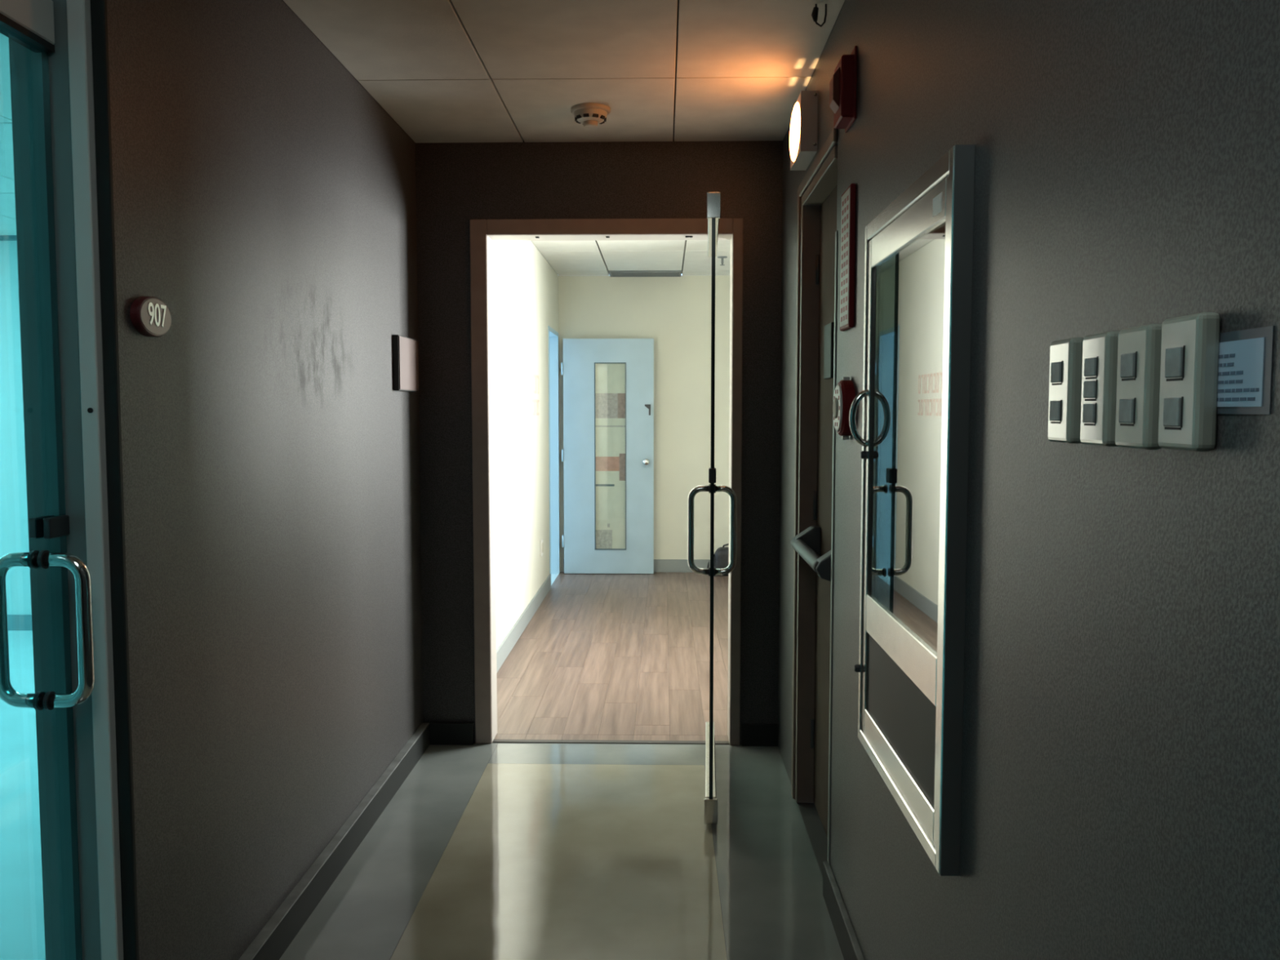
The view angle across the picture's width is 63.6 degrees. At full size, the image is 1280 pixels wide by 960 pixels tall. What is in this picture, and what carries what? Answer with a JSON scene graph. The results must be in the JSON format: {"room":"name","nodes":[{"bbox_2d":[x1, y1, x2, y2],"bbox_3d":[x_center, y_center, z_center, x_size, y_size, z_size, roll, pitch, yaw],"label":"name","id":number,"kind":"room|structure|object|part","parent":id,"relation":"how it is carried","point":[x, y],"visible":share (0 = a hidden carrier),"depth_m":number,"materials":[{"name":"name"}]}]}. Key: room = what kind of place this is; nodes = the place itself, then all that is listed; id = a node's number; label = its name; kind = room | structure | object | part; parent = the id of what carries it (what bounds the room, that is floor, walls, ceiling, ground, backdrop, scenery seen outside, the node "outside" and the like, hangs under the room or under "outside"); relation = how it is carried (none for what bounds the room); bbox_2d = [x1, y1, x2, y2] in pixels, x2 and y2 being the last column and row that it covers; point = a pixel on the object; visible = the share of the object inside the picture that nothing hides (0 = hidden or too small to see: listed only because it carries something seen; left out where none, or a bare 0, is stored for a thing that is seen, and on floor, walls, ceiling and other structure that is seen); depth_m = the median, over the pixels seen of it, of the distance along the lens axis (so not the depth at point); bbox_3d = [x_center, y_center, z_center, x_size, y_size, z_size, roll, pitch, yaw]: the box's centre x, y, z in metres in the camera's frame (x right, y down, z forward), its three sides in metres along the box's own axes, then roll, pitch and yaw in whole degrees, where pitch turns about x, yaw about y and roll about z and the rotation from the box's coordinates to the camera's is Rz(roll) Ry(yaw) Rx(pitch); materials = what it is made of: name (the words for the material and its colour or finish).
{"room":"office corridor","nodes":[
{"label":"office corridor","id":0,"kind":"room"},
{"bbox_2d":[0,240,31,614],"bbox_3d":[-3.534,-0.278,6.430,5.035,2.440,0.100,0,4,1],"label":"wall","id":1,"kind":"structure","parent":0,"point":[14,530],"depth_m":6.39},
{"bbox_2d":[0,235,16,240],"bbox_3d":[-3.546,-1.477,6.291,5.015,0.030,0.015,0,4,1],"label":"trim","id":2,"kind":"structure","parent":1,"relation":"attached to","point":[2,237],"depth_m":6.29,"materials":[{"name":"teal"}]},
{"bbox_2d":[7,614,32,631],"bbox_3d":[-3.546,0.893,6.453,5.015,0.100,0.012,0,4,1],"label":"baseboard","id":3,"kind":"structure","parent":1,"relation":"attached to","point":[15,622],"depth_m":6.45,"materials":[{"name":"teal"}]},
{"bbox_2d":[106,0,423,959],"bbox_3d":[-1.066,0.113,0.624,0.170,2.440,7.180,0,4,1],"label":"wall","id":4,"kind":"structure","parent":0,"point":[262,194],"depth_m":2.51,"materials":[{"name":"grey paint"}]},
{"bbox_2d":[0,0,94,959],"bbox_3d":[-1.063,0.229,1.410,0.176,2.088,0.960,0,4,1],"label":"door","id":5,"kind":"structure","parent":4,"relation":"in","point":[29,24],"depth_m":1.82,"materials":[{"name":"clear glass"}]},
{"bbox_3d":[-1.101,0.265,1.820,0.082,0.276,0.025,0,4,1],"label":"handle","id":6,"kind":"part","parent":5,"relation":"part of","materials":[{"name":"silver metal"}]},
{"bbox_3d":[-1.063,-0.774,1.342,0.040,0.077,0.960,0,4,1],"label":"rail","id":7,"kind":"part","parent":5,"relation":"part of","materials":[{"name":"silver metal"}]},
{"bbox_3d":[-1.063,0.225,1.409,0.012,1.912,0.960,0,4,1],"label":"glass pane","id":8,"kind":"part","parent":5,"relation":"part of","materials":[{"name":"teal"}]},
{"bbox_3d":[-1.006,0.265,1.818,0.082,0.276,0.025,0,4,1],"label":"handle","id":9,"kind":"part","parent":5,"relation":"part of","materials":[{"name":"silver metal"}]},
{"bbox_2d":[8,0,138,959],"bbox_3d":[-1.046,0.188,1.407,0.169,2.185,1.012,0,4,1],"label":"trim","id":10,"kind":"structure","parent":4,"relation":"attached to","point":[79,68],"depth_m":1.88,"materials":[{"name":"silver metal"}]},
{"bbox_2d":[129,296,171,337],"bbox_3d":[-0.939,-0.315,1.988,0.019,0.077,0.132,0,4,1],"label":"number sign","id":11,"kind":"object","parent":4,"relation":"attached to","point":[150,316],"visible":1,"depth_m":1.97,"materials":[{"name":"red"}]},
{"bbox_2d":[238,722,430,959],"bbox_3d":[-0.909,1.122,3.117,0.032,0.092,2.274,0,4,1],"label":"baseboard","id":12,"kind":"structure","parent":4,"relation":"attached to","point":[275,937],"depth_m":3.02,"materials":[{"name":"grey"}]},
{"bbox_2d":[392,334,418,391],"bbox_3d":[-0.891,-0.441,3.936,0.025,0.204,0.300,0,4,1],"label":"wall plaque","id":13,"kind":"object","parent":4,"relation":"attached to","point":[405,349],"visible":1,"depth_m":3.87,"materials":[{"name":"grey plastic"}]},
{"bbox_2d":[0,571,844,959],"bbox_3d":[-2.338,1.147,3.841,7.550,0.064,13.400,0,4,1],"label":"floor","id":14,"kind":"structure","parent":0,"point":[500,849],"depth_m":3.42,"materials":[{"name":"grey tile"}]},
{"bbox_2d":[706,543,728,575],"bbox_3d":[0.707,0.662,8.610,0.304,0.270,0.170,0,4,1],"label":"bag","id":15,"kind":"object","parent":14,"relation":"on","point":[721,554],"visible":0.3,"depth_m":8.54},
{"bbox_2d":[0,0,844,235],"bbox_3d":[-2.726,-1.208,1.636,6.870,0.060,9.300,0,4,1],"label":"ceiling","id":16,"kind":"structure","parent":0,"point":[444,71],"depth_m":3.19,"materials":[{"name":"grey"}]},
{"bbox_3d":[-2.024,-1.290,3.218,0.600,0.012,1.210,0,4,1],"label":"ceiling panel","id":17,"kind":"part","parent":16,"relation":"part of","materials":[{"name":"white tile"}]},
{"bbox_3d":[-2.634,-1.291,3.232,0.600,0.012,1.210,0,4,1],"label":"ceiling panel","id":18,"kind":"part","parent":16,"relation":"part of","materials":[{"name":"white tile"}]},
{"bbox_3d":[-2.606,-1.373,4.449,0.600,0.012,1.210,0,4,1],"label":"ceiling panel","id":19,"kind":"part","parent":16,"relation":"part of","materials":[{"name":"white tile"}]},
{"bbox_3d":[-3.215,-1.375,4.463,0.600,0.012,1.210,0,4,1],"label":"ceiling panel","id":20,"kind":"part","parent":16,"relation":"part of","materials":[{"name":"white tile"}]},
{"bbox_3d":[-3.187,-1.456,5.680,0.600,0.012,1.210,0,4,1],"label":"ceiling panel","id":21,"kind":"part","parent":16,"relation":"part of","materials":[{"name":"white tile"}]},
{"bbox_3d":[-3.797,-1.458,5.694,0.600,0.012,1.210,0,4,1],"label":"ceiling panel","id":22,"kind":"part","parent":16,"relation":"part of","materials":[{"name":"white tile"}]},
{"bbox_3d":[-0.714,-1.258,2.729,0.432,0.012,1.205,0,4,1],"label":"panel","id":23,"kind":"part","parent":16,"relation":"part of","materials":[{"name":"tile"}]},
{"bbox_3d":[-0.691,-1.325,3.725,0.432,0.012,0.782,0,4,1],"label":"panel","id":24,"kind":"part","parent":16,"relation":"part of","materials":[{"name":"tile"}]},
{"bbox_3d":[-0.197,-1.257,2.717,0.591,0.012,1.205,0,4,1],"label":"panel","id":25,"kind":"part","parent":16,"relation":"part of","materials":[{"name":"tile"}]},
{"bbox_3d":[-0.174,-1.324,3.713,0.591,0.012,0.782,0,4,1],"label":"panel","id":26,"kind":"part","parent":16,"relation":"part of","materials":[{"name":"tile"}]},
{"bbox_2d":[570,102,610,128],"bbox_3d":[-0.175,-1.283,3.657,0.140,0.062,0.140,0,4,1],"label":"smoke detector","id":27,"kind":"object","parent":16,"relation":"attached to","point":[590,114],"visible":1,"depth_m":3.62,"materials":[{"name":"beige plastic"}]},
{"bbox_3d":[0.342,-1.323,3.701,0.432,0.012,0.782,0,4,1],"label":"panel","id":28,"kind":"part","parent":16,"relation":"part of","materials":[{"name":"tile"}]},
{"bbox_3d":[0.319,-1.256,2.705,0.432,0.012,1.205,0,4,1],"label":"panel","id":29,"kind":"part","parent":16,"relation":"part of","materials":[{"name":"tile"}]},
{"bbox_2d":[811,4,826,26],"bbox_3d":[0.471,-1.219,2.711,0.041,0.062,0.019,0,4,1],"label":"hanging wire","id":30,"kind":"object","parent":16,"relation":"hanging from","point":[815,12],"visible":1,"depth_m":2.71,"materials":[{"name":"black"}]},
{"bbox_2d":[492,240,559,649],"bbox_3d":[-0.799,-0.315,6.524,0.130,2.500,4.420,0,4,1],"label":"wall","id":31,"kind":"structure","parent":0,"point":[526,286],"depth_m":6.34,"materials":[{"name":"white paint"}]},
{"bbox_2d":[496,573,551,672],"bbox_3d":[-0.737,0.905,6.204,0.012,0.110,3.600,0,4,1],"label":"baseboard","id":32,"kind":"structure","parent":31,"relation":"attached to","point":[512,637],"depth_m":6.33,"materials":[{"name":"grey"}]},
{"bbox_2d":[527,372,538,415],"bbox_3d":[-0.722,-0.576,6.985,0.001,0.280,0.618,0,4,1],"label":"notice","id":33,"kind":"object","parent":31,"relation":"attached to","point":[535,391],"visible":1,"depth_m":7.05,"materials":[{"name":"white paper"}]},
{"bbox_2d":[540,538,542,556],"bbox_3d":[-0.708,0.489,7.458,0.011,0.120,0.090,0,4,1],"label":"wall outlet","id":34,"kind":"object","parent":31,"relation":"attached to","point":[541,540],"visible":1,"depth_m":7.42,"materials":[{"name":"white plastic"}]},
{"bbox_2d":[547,325,559,573],"bbox_3d":[-0.755,-0.194,8.303,0.136,2.020,0.725,0,4,1],"label":"trim","id":35,"kind":"structure","parent":31,"relation":"attached to","point":[553,335],"depth_m":8.62,"materials":[{"name":"blue"}]},
{"bbox_2d":[560,338,653,573],"bbox_3d":[-0.271,-0.191,8.599,0.768,1.962,0.112,0,4,1],"label":"door","id":36,"kind":"structure","parent":31,"relation":"in","point":[607,452],"depth_m":8.62,"materials":[{"name":"blue"}]},
{"bbox_3d":[0.051,-0.150,8.574,0.056,0.056,0.072,0,4,1],"label":"knob","id":37,"kind":"part","parent":36,"relation":"part of","materials":[{"name":"silver metal"}]},
{"bbox_2d":[413,137,784,744],"bbox_3d":[0.191,-0.210,4.232,2.515,2.600,0.120,0,4,1],"label":"wall","id":38,"kind":"structure","parent":0,"point":[456,184],"depth_m":4.15,"materials":[{"name":"black paint"}]},
{"bbox_2d":[422,721,474,745],"bbox_3d":[-0.793,1.046,4.265,0.210,0.088,0.030,0,4,1],"label":"baseboard","id":39,"kind":"structure","parent":38,"relation":"attached to","point":[457,733],"depth_m":4.25,"materials":[{"name":"black"}]},
{"bbox_2d":[469,217,743,745],"bbox_3d":[-0.134,0.020,4.254,1.092,2.137,0.146,0,4,1],"label":"trim","id":40,"kind":"structure","parent":38,"relation":"attached to","point":[482,233],"depth_m":4.18,"materials":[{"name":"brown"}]},
{"bbox_2d":[687,191,736,824],"bbox_3d":[0.261,0.084,3.754,0.160,2.078,0.841,0,4,4],"label":"door","id":41,"kind":"structure","parent":38,"relation":"in","point":[713,198],"depth_m":3.39,"materials":[{"name":"clear glass"}]},
{"bbox_3d":[0.195,0.166,3.412,0.074,0.296,0.021,0,4,4],"label":"handle","id":42,"kind":"part","parent":41,"relation":"part of","materials":[{"name":"silver metal"}]},
{"bbox_3d":[0.261,1.064,3.826,0.036,0.088,0.829,0,4,4],"label":"rail","id":43,"kind":"part","parent":41,"relation":"part of","materials":[{"name":"metal"}]},
{"bbox_3d":[0.261,0.080,3.758,0.012,1.915,0.833,0,4,4],"label":"glass pane","id":44,"kind":"part","parent":41,"relation":"part of","materials":[{"name":"grey"}]},
{"bbox_3d":[0.261,-0.902,3.694,0.036,0.083,0.829,0,4,4],"label":"rail","id":45,"kind":"part","parent":41,"relation":"part of","materials":[{"name":"metal"}]},
{"bbox_3d":[0.281,0.166,3.406,0.074,0.296,0.021,0,4,4],"label":"handle","id":46,"kind":"part","parent":41,"relation":"part of","materials":[{"name":"silver metal"}]},
{"bbox_2d":[741,724,777,746],"bbox_3d":[0.493,1.048,4.241,0.148,0.088,0.018,0,4,1],"label":"baseboard","id":47,"kind":"structure","parent":38,"relation":"attached to","point":[753,735],"depth_m":4.23,"materials":[{"name":"grey"}]},
{"bbox_2d":[531,240,730,275],"bbox_3d":[0.319,-1.595,6.412,2.365,0.070,4.420,0,4,1],"label":"ceiling","id":48,"kind":"structure","parent":0,"point":[566,258],"depth_m":7.57,"materials":[{"name":"grey"}]},
{"bbox_3d":[-0.516,-1.585,6.700,0.424,0.012,1.203,0,4,1],"label":"ceiling panel","id":49,"kind":"part","parent":48,"relation":"part of","materials":[{"name":"white tile"}]},
{"bbox_3d":[-0.489,-1.661,7.822,0.424,0.012,1.023,0,4,1],"label":"ceiling panel","id":50,"kind":"part","parent":48,"relation":"part of","materials":[{"name":"white paint"}]},
{"bbox_3d":[-0.474,-1.706,8.491,0.424,0.012,0.294,0,4,1],"label":"ceiling panel","id":51,"kind":"part","parent":48,"relation":"part of","materials":[{"name":"white tile"}]},
{"bbox_3d":[0.002,-1.585,6.688,0.588,0.012,1.203,0,4,1],"label":"ceiling panel","id":52,"kind":"part","parent":48,"relation":"part of","materials":[{"name":"white tile"}]},
{"bbox_3d":[0.028,-1.660,7.810,0.588,0.012,1.023,0,4,1],"label":"ceiling panel","id":53,"kind":"part","parent":48,"relation":"part of","materials":[{"name":"white paint"}]},
{"bbox_2d":[608,270,681,276],"bbox_3d":[0.044,-1.699,8.478,0.588,0.023,0.287,0,4,1],"label":"ceiling vent","id":54,"kind":"object","parent":48,"relation":"in","point":[616,273],"visible":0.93,"depth_m":8.42,"materials":[{"name":"silver metal"}]},
{"bbox_3d":[0.644,-1.704,8.465,0.588,0.012,0.294,0,4,1],"label":"ceiling panel","id":55,"kind":"part","parent":48,"relation":"part of","materials":[{"name":"white tile"}]},
{"bbox_3d":[0.628,-1.659,7.796,0.588,0.012,1.023,0,4,1],"label":"ceiling panel","id":56,"kind":"part","parent":48,"relation":"part of","materials":[{"name":"white paint"}]},
{"bbox_3d":[0.602,-1.584,6.674,0.588,0.012,1.203,0,4,1],"label":"ceiling panel","id":57,"kind":"part","parent":48,"relation":"part of","materials":[{"name":"white tile"}]},
{"bbox_2d":[717,256,727,265],"bbox_3d":[0.605,-1.608,7.582,0.072,0.061,0.072,0,4,1],"label":"sprinkler","id":58,"kind":"object","parent":48,"relation":"attached to","point":[721,257],"visible":1,"depth_m":7.57,"materials":[{"name":"silver metal"}]},
{"bbox_2d":[558,275,729,571],"bbox_3d":[0.371,-0.465,8.752,2.365,2.500,0.100,0,4,1],"label":"wall","id":59,"kind":"structure","parent":0,"point":[674,312],"depth_m":8.67,"materials":[{"name":"beige paint"}]},
{"bbox_2d":[563,559,709,572],"bbox_3d":[0.450,0.731,8.775,2.205,0.110,0.012,0,4,1],"label":"baseboard","id":60,"kind":"structure","parent":59,"relation":"attached to","point":[660,565],"depth_m":8.77,"materials":[{"name":"grey"}]},
{"bbox_2d":[777,0,1279,959],"bbox_3d":[0.584,0.116,0.586,0.200,2.440,7.180,0,4,1],"label":"wall","id":61,"kind":"structure","parent":0,"point":[1120,793],"depth_m":1.16,"materials":[{"name":"grey paint"}]},
{"bbox_2d":[789,90,817,170],"bbox_3d":[0.516,-1.110,3.292,0.063,0.182,0.259,0,4,1],"label":"wall lamp","id":62,"kind":"object","parent":61,"relation":"attached to","point":[804,115],"visible":1,"depth_m":3.17,"materials":[{"name":"grey plastic"}]},
{"bbox_2d":[790,184,837,837],"bbox_3d":[0.573,0.123,3.228,0.134,2.054,0.654,0,4,1],"label":"door","id":63,"kind":"structure","parent":61,"relation":"in","point":[813,544],"depth_m":3.37,"materials":[{"name":"brown wood"}]},
{"bbox_3d":[0.594,-0.404,3.237,0.012,0.170,0.140,0,4,1],"label":"plate","id":64,"kind":"part","parent":63,"relation":"part of","materials":[{"name":"grey metal"}]},
{"bbox_2d":[791,128,837,803],"bbox_3d":[0.577,0.087,3.248,0.087,2.140,0.765,0,4,1],"label":"trim","id":65,"kind":"structure","parent":61,"relation":"attached to","point":[810,199],"depth_m":3.55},
{"bbox_2d":[827,231,837,863],"bbox_3d":[0.545,0.203,2.862,0.026,1.760,0.022,0,4,1],"label":"trim","id":66,"kind":"structure","parent":61,"relation":"attached to","point":[836,232],"depth_m":2.86,"materials":[{"name":"grey"}]},
{"bbox_2d":[829,45,857,133],"bbox_3d":[0.505,-0.976,2.586,0.052,0.174,0.130,0,4,1],"label":"fire alarm","id":67,"kind":"object","parent":61,"relation":"attached to","point":[843,83],"visible":1,"depth_m":2.53,"materials":[{"name":"red"}]},
{"bbox_3d":[0.528,-0.976,2.586,0.006,0.174,0.130,0,4,1],"label":"plate","id":68,"kind":"part","parent":67,"relation":"part of","materials":[{"name":"red"}]},
{"bbox_2d":[822,861,864,959],"bbox_3d":[0.460,1.328,0.009,0.016,0.098,5.861,0,4,1],"label":"baseboard","id":69,"kind":"structure","parent":61,"relation":"attached to","point":[847,940],"depth_m":2.67,"materials":[{"name":"grey"}]},
{"bbox_2d":[832,377,855,439],"bbox_3d":[0.510,-0.180,2.603,0.041,0.158,0.140,0,4,1],"label":"fire alarm","id":70,"kind":"object","parent":61,"relation":"attached to","point":[844,395],"visible":0.98,"depth_m":2.56,"materials":[{"name":"red plastic"}]},
{"bbox_2d":[840,183,856,331],"bbox_3d":[0.523,-0.556,2.604,0.015,0.350,0.135,0,4,1],"label":"fire sign","id":71,"kind":"object","parent":61,"relation":"attached to","point":[847,212],"visible":1,"depth_m":2.56,"materials":[{"name":"red plastic"}]},
{"bbox_2d":[848,144,974,875],"bbox_3d":[0.572,0.037,1.943,0.247,1.138,0.693,0,4,1],"label":"window","id":72,"kind":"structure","parent":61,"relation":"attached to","point":[910,668],"depth_m":2.10,"materials":[{"name":"grey"}]},
{"bbox_3d":[0.477,-0.135,2.248,0.042,0.125,0.014,0,4,1],"label":"pull handle","id":73,"kind":"part","parent":72,"relation":"part of","materials":[{"name":"silver metal"}]},
{"bbox_3d":[0.495,0.436,1.973,0.004,0.176,0.586,0,4,1],"label":"panel","id":74,"kind":"part","parent":72,"relation":"part of","materials":[{"name":"grey"}]},
{"bbox_3d":[0.495,0.041,1.946,0.016,1.075,0.643,0,4,1],"label":"door","id":75,"kind":"part","parent":72,"relation":"part of","materials":[{"name":"metal"}]},
{"bbox_3d":[0.492,0.060,1.600,0.029,1.138,0.003,0,4,1],"label":"frame","id":76,"kind":"part","parent":72,"relation":"part of","materials":[{"name":"silver metal"}]},
{"bbox_2d":[1047,337,1083,443],"bbox_3d":[0.486,-0.102,1.179,0.022,0.118,0.068,0,4,2],"label":"light switch","id":77,"kind":"object","parent":61,"relation":"attached to","point":[1066,354],"visible":0.91,"depth_m":1.16,"materials":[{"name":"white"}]},
{"bbox_2d":[1080,330,1119,446],"bbox_3d":[0.484,-0.095,1.084,0.022,0.118,0.070,0,4,2],"label":"light switch","id":78,"kind":"object","parent":61,"relation":"attached to","point":[1100,350],"visible":0.89,"depth_m":1.06,"materials":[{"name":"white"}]},
{"bbox_2d":[1115,323,1162,449],"bbox_3d":[0.482,-0.089,0.996,0.022,0.118,0.070,0,4,1],"label":"light switch","id":79,"kind":"object","parent":61,"relation":"attached to","point":[1139,348],"visible":0.89,"depth_m":0.98,"materials":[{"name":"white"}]},
{"bbox_2d":[1157,311,1220,451],"bbox_3d":[0.480,-0.085,0.906,0.022,0.118,0.071,0,4,1],"label":"light switch","id":80,"kind":"object","parent":61,"relation":"attached to","point":[1188,370],"visible":1,"depth_m":0.89,"materials":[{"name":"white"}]},
{"bbox_2d":[1217,325,1274,413],"bbox_3d":[0.488,-0.088,0.842,0.002,0.068,0.090,0,4,1],"label":"sign","id":81,"kind":"object","parent":61,"relation":"attached to","point":[1245,366],"visible":1,"depth_m":0.83,"materials":[{"name":"grey paper"}]}
]}

